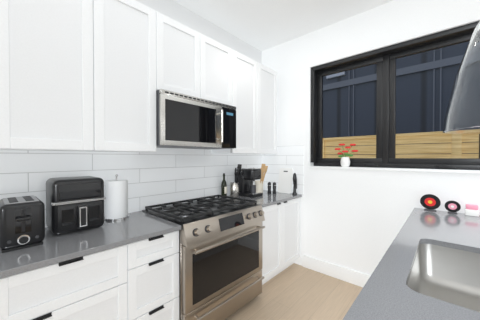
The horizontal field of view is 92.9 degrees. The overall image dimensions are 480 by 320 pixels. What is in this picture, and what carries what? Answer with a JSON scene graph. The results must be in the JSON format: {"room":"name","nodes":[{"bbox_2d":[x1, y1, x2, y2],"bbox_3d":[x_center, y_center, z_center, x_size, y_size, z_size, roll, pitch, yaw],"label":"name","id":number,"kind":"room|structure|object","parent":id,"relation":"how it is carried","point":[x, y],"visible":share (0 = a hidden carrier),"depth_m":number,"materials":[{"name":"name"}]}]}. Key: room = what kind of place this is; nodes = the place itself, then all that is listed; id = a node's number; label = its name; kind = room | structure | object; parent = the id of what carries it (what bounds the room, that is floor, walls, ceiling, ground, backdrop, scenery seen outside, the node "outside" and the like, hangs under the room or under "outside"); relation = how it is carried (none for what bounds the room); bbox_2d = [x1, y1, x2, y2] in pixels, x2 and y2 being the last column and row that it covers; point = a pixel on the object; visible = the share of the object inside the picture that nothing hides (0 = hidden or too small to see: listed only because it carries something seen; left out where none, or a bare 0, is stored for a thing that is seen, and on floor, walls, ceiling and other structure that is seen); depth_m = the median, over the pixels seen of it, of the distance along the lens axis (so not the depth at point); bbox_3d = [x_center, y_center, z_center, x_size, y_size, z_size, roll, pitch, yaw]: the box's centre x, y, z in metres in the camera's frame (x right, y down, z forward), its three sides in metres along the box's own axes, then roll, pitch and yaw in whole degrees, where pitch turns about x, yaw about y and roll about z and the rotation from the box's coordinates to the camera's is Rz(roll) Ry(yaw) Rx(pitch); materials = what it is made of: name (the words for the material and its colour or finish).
{"room":"kitchen","nodes":[
{"label":"kitchen","id":0,"kind":"room"},
{"bbox_2d":[136,0,261,63],"bbox_3d":[-1.666,-0.093,1.297,0.200,2.930,6.085,1,1,42],"label":"wall","id":1,"kind":"structure","parent":0,"point":[175,11],"depth_m":2.50,"materials":[{"name":"paint"}]},
{"bbox_2d":[0,0,15,149],"bbox_3d":[-1.484,-0.596,1.079,0.352,1.080,0.536,1,1,42],"label":"upper cabinet","id":2,"kind":"object","parent":1,"relation":"attached to","point":[7,97],"depth_m":1.15,"materials":[{"name":"paint"}]},
{"bbox_2d":[12,0,107,151],"bbox_3d":[-1.198,-0.599,1.394,0.352,1.080,0.555,1,1,42],"label":"upper cabinet","id":3,"kind":"object","parent":1,"relation":"attached to","point":[86,75],"depth_m":1.32,"materials":[{"name":"paint"}]},
{"bbox_2d":[0,148,261,227],"bbox_3d":[-0.917,0.152,1.970,0.008,0.655,3.684,1,1,42],"label":"backsplash","id":4,"kind":"structure","parent":1,"relation":"attached to","point":[163,175],"depth_m":2.00,"materials":[{"name":"tile"}]},
{"bbox_2d":[108,0,167,151],"bbox_3d":[-0.911,-0.603,1.711,0.352,1.080,0.542,1,1,42],"label":"upper cabinet","id":5,"kind":"object","parent":1,"relation":"attached to","point":[137,32],"depth_m":1.64,"materials":[{"name":"paint"}]},
{"bbox_2d":[168,17,207,99],"bbox_3d":[-0.610,-0.845,2.040,0.352,0.602,0.485,1,1,42],"label":"upper cabinet","id":6,"kind":"object","parent":1,"relation":"attached to","point":[187,47],"depth_m":1.96,"materials":[{"name":"paint"}]},
{"bbox_2d":[156,89,235,148],"bbox_3d":[-0.448,-0.329,2.141,0.464,0.426,0.830,1,1,42],"label":"microwave","id":7,"kind":"object","parent":6,"relation":"attached to","point":[183,121],"visible":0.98,"depth_m":1.93,"materials":[{"name":"grey metal"}]},
{"bbox_2d":[208,37,235,106],"bbox_3d":[-0.368,-0.848,2.307,0.352,0.602,0.478,1,1,42],"label":"upper cabinet","id":8,"kind":"object","parent":1,"relation":"attached to","point":[221,58],"depth_m":2.26,"materials":[{"name":"paint"}]},
{"bbox_2d":[211,51,263,153],"bbox_3d":[-0.065,-0.613,2.644,0.352,1.080,0.542,1,1,42],"label":"upper cabinet","id":9,"kind":"object","parent":1,"relation":"attached to","point":[249,72],"depth_m":2.58,"materials":[{"name":"paint"}]},
{"bbox_2d":[264,65,276,153],"bbox_3d":[0.197,-0.616,2.933,0.352,1.080,0.480,1,1,42],"label":"upper cabinet","id":10,"kind":"object","parent":1,"relation":"attached to","point":[270,76],"depth_m":2.89,"materials":[{"name":"paint"}]},
{"bbox_2d":[173,0,392,50],"bbox_3d":[0.260,-1.579,-0.466,5.400,0.080,6.085,1,1,42],"label":"ceiling","id":11,"kind":"structure","parent":0,"point":[261,25],"depth_m":2.48,"materials":[{"name":"paint"}]},
{"bbox_2d":[443,22,479,133],"bbox_3d":[0.792,-0.821,0.650,0.310,1.460,0.310,1,1,42],"label":"pendant light","id":12,"kind":"object","parent":11,"relation":"hanging from","point":[462,115],"visible":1,"depth_m":0.67,"materials":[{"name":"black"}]},
{"bbox_2d":[225,263,362,319],"bbox_3d":[0.260,1.421,-0.433,5.400,0.060,6.085,1,1,42],"label":"floor","id":13,"kind":"structure","parent":0,"point":[294,291],"depth_m":2.24,"materials":[{"name":"brown wood"}]},
{"bbox_2d":[0,243,131,319],"bbox_3d":[-1.072,0.929,1.350,0.620,0.884,0.545,1,1,42],"label":"base cabinet","id":14,"kind":"object","parent":13,"relation":"on","point":[98,285],"depth_m":1.16,"materials":[{"name":"paint"}]},
{"bbox_2d":[0,211,180,277],"bbox_3d":[-1.278,0.473,1.094,0.634,0.029,1.897,1,1,42],"label":"countertop","id":15,"kind":"structure","parent":14,"relation":"on","point":[106,235],"depth_m":1.28,"materials":[{"name":"grey stone"}]},
{"bbox_2d":[0,195,44,252],"bbox_3d":[-1.210,0.337,1.260,0.332,0.240,0.175,1,1,42],"label":"toaster","id":16,"kind":"object","parent":15,"relation":"on","point":[22,222],"visible":1,"depth_m":1.17,"materials":[{"name":"black"}]},
{"bbox_2d":[46,176,105,234],"bbox_3d":[-1.082,0.286,1.511,0.322,0.335,0.283,1,1,42],"label":"air fryer","id":17,"kind":"object","parent":15,"relation":"on","point":[74,204],"visible":1,"depth_m":1.41,"materials":[{"name":"black plastic"}]},
{"bbox_2d":[105,174,128,220],"bbox_3d":[-0.954,0.280,1.766,0.164,0.341,0.164,1,1,42],"label":"paper towel holder","id":18,"kind":"object","parent":15,"relation":"on","point":[116,200],"visible":0.98,"depth_m":1.70,"materials":[{"name":"white paper"}]},
{"bbox_2d":[132,230,178,319],"bbox_3d":[-0.771,0.926,1.682,0.620,0.884,0.351,1,1,42],"label":"base cabinet","id":19,"kind":"object","parent":13,"relation":"on","point":[138,280],"depth_m":1.48,"materials":[{"name":"paint"}]},
{"bbox_2d":[142,195,264,319],"bbox_3d":[-0.297,0.884,2.101,0.719,0.958,0.900,1,1,42],"label":"range","id":20,"kind":"object","parent":13,"relation":"on","point":[221,277],"visible":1,"depth_m":1.84,"materials":[{"name":"silver metal"}]},
{"bbox_2d":[262,197,299,284],"bbox_3d":[0.254,0.913,2.801,0.635,0.884,0.869,1,1,42],"label":"base cabinet","id":21,"kind":"object","parent":13,"relation":"on","point":[281,240],"visible":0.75,"depth_m":2.58,"materials":[{"name":"paint"}]},
{"bbox_2d":[226,190,301,206],"bbox_3d":[0.261,0.455,2.791,0.634,0.029,0.871,1,1,42],"label":"countertop","id":22,"kind":"structure","parent":21,"relation":"on","point":[265,199],"depth_m":2.68,"materials":[{"name":"grey stone"}]},
{"bbox_2d":[221,173,226,195],"bbox_3d":[-0.187,0.298,2.671,0.067,0.285,0.066,1,1,42],"label":"oil bottle","id":23,"kind":"object","parent":22,"relation":"on","point":[224,188],"visible":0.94,"depth_m":2.65,"materials":[{"name":"green glass"}]},
{"bbox_2d":[230,164,243,197],"bbox_3d":[-0.046,0.244,2.702,0.168,0.394,0.115,1,1,42],"label":"utensil holder","id":24,"kind":"object","parent":22,"relation":"on","point":[234,189],"visible":0.98,"depth_m":2.67,"materials":[{"name":"silver metal"}]},
{"bbox_2d":[235,168,262,197],"bbox_3d":[0.105,0.268,2.837,0.300,0.342,0.200,1,1,42],"label":"coffee maker","id":25,"kind":"object","parent":22,"relation":"on","point":[247,187],"visible":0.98,"depth_m":2.77,"materials":[{"name":"black plastic"}]},
{"bbox_2d":[255,164,267,192],"bbox_3d":[0.288,0.242,2.994,0.199,0.391,0.167,1,1,42],"label":"utensil crock","id":26,"kind":"object","parent":22,"relation":"on","point":[259,184],"visible":0.77,"depth_m":2.96,"materials":[{"name":"beige wood"}]},
{"bbox_2d":[267,182,270,193],"bbox_3d":[0.385,0.362,2.983,0.052,0.150,0.052,1,1,42],"label":"salt mill","id":27,"kind":"object","parent":22,"relation":"on","point":[269,188],"visible":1,"depth_m":2.96,"materials":[{"name":"black plastic"}]},
{"bbox_2d":[272,182,275,193],"bbox_3d":[0.449,0.362,2.972,0.052,0.150,0.052,1,1,42],"label":"pepper mill","id":28,"kind":"object","parent":22,"relation":"on","point":[274,188],"visible":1,"depth_m":2.95,"materials":[{"name":"black plastic"}]},
{"bbox_2d":[278,168,292,193],"bbox_3d":[0.600,0.273,3.026,0.200,0.328,0.064,1,1,42],"label":"cutting board","id":29,"kind":"object","parent":22,"relation":"on","point":[285,180],"visible":1,"depth_m":3.02,"materials":[{"name":"white plastic"}]},
{"bbox_2d":[292,173,296,194],"bbox_3d":[0.701,0.301,2.892,0.084,0.275,0.074,1,1,42],"label":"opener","id":30,"kind":"object","parent":22,"relation":"on","point":[294,184],"visible":1,"depth_m":2.88,"materials":[{"name":"black plastic"}]},
{"bbox_3d":[1.117,0.932,1.071,0.658,0.884,2.292,1,1,42],"label":"cabinet","id":31,"kind":"object","parent":13,"relation":"on","visible":0},
{"bbox_2d":[343,208,479,319],"bbox_3d":[1.119,0.474,1.051,0.695,0.029,2.313,1,1,42],"label":"countertop","id":32,"kind":"structure","parent":31,"relation":"on","point":[386,293],"depth_m":0.93,"materials":[{"name":"grey stone"}]},
{"bbox_2d":[420,194,440,210],"bbox_3d":[1.692,0.374,2.028,0.140,0.147,0.058,1,1,42],"label":"disc","id":33,"kind":"object","parent":32,"relation":"on","point":[430,202],"visible":1,"depth_m":2.02,"materials":[{"name":"black plastic"}]},
{"bbox_2d":[407,244,479,311],"bbox_3d":[0.984,0.596,0.944,0.480,0.212,0.770,1,1,42],"label":"sink","id":34,"kind":"object","parent":32,"relation":"in","point":[449,275],"visible":0.6,"depth_m":1.23,"materials":[{"name":"silver metal"}]},
{"bbox_2d":[445,201,460,213],"bbox_3d":[1.802,0.395,1.934,0.100,0.107,0.051,1,1,42],"label":"disc","id":35,"kind":"object","parent":32,"relation":"on","point":[453,207],"visible":1,"depth_m":1.92,"materials":[{"name":"black plastic"}]},
{"bbox_2d":[465,204,478,216],"bbox_3d":[1.882,0.407,1.851,0.080,0.085,0.065,1,1,42],"label":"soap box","id":36,"kind":"object","parent":32,"relation":"on","point":[471,210],"visible":0.96,"depth_m":1.82,"materials":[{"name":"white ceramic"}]},
{"bbox_2d":[262,0,479,274],"bbox_3d":[2.237,-0.098,1.730,5.000,2.930,0.200,1,1,42],"label":"wall","id":37,"kind":"structure","parent":0,"point":[353,219],"depth_m":2.48,"materials":[{"name":"paint"}]},
{"bbox_2d":[262,145,303,196],"bbox_3d":[0.564,0.139,3.108,0.656,0.655,0.008,1,1,42],"label":"backsplash","id":38,"kind":"structure","parent":37,"relation":"attached to","point":[292,157],"depth_m":3.06,"materials":[{"name":"tile"}]},
{"bbox_2d":[303,255,370,286],"bbox_3d":[2.407,1.295,1.442,4.339,0.150,0.019,1,1,42],"label":"baseboard","id":39,"kind":"structure","parent":37,"relation":"attached to","point":[357,278],"depth_m":2.61,"materials":[{"name":"paint"}]},
{"bbox_2d":[309,166,479,173],"bbox_3d":[1.479,0.093,2.346,1.567,0.023,0.127,1,1,42],"label":"window sill","id":40,"kind":"structure","parent":37,"relation":"attached to","point":[413,169],"depth_m":2.22,"materials":[{"name":"paint"}]},
{"bbox_2d":[335,144,357,166],"bbox_3d":[1.204,-0.055,2.593,0.252,0.266,0.104,1,1,42],"label":"flower vase","id":41,"kind":"object","parent":40,"relation":"on","point":[345,161],"visible":1,"depth_m":2.57,"materials":[{"name":"white ceramic"}]},
{"bbox_2d":[311,21,479,169],"bbox_3d":[1.512,-0.532,2.376,1.567,1.227,0.150,1,1,42],"label":"window","id":42,"kind":"structure","parent":37,"relation":"in","point":[384,59],"depth_m":2.38,"materials":[{"name":"black"}]},
{"label":"outside","id":43,"kind":"structure","parent":0,"visible":0},
{"bbox_3d":[4.889,1.677,5.420,16.000,0.100,8.800,1,1,42],"label":"ground","id":44,"kind":"structure","parent":43,"visible":0},
{"bbox_2d":[323,41,477,154],"bbox_3d":[4.214,-2.011,4.263,16.500,7.300,0.360,1,1,42],"label":"building","id":45,"kind":"structure","parent":44,"relation":"on","point":[356,76],"depth_m":4.81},
{"bbox_2d":[323,131,478,157],"bbox_3d":[2.773,0.632,3.074,12.000,2.040,0.060,1,1,42],"label":"fence","id":46,"kind":"object","parent":44,"relation":"on","point":[441,151],"depth_m":3.26,"materials":[{"name":"brown wood"}]}
]}

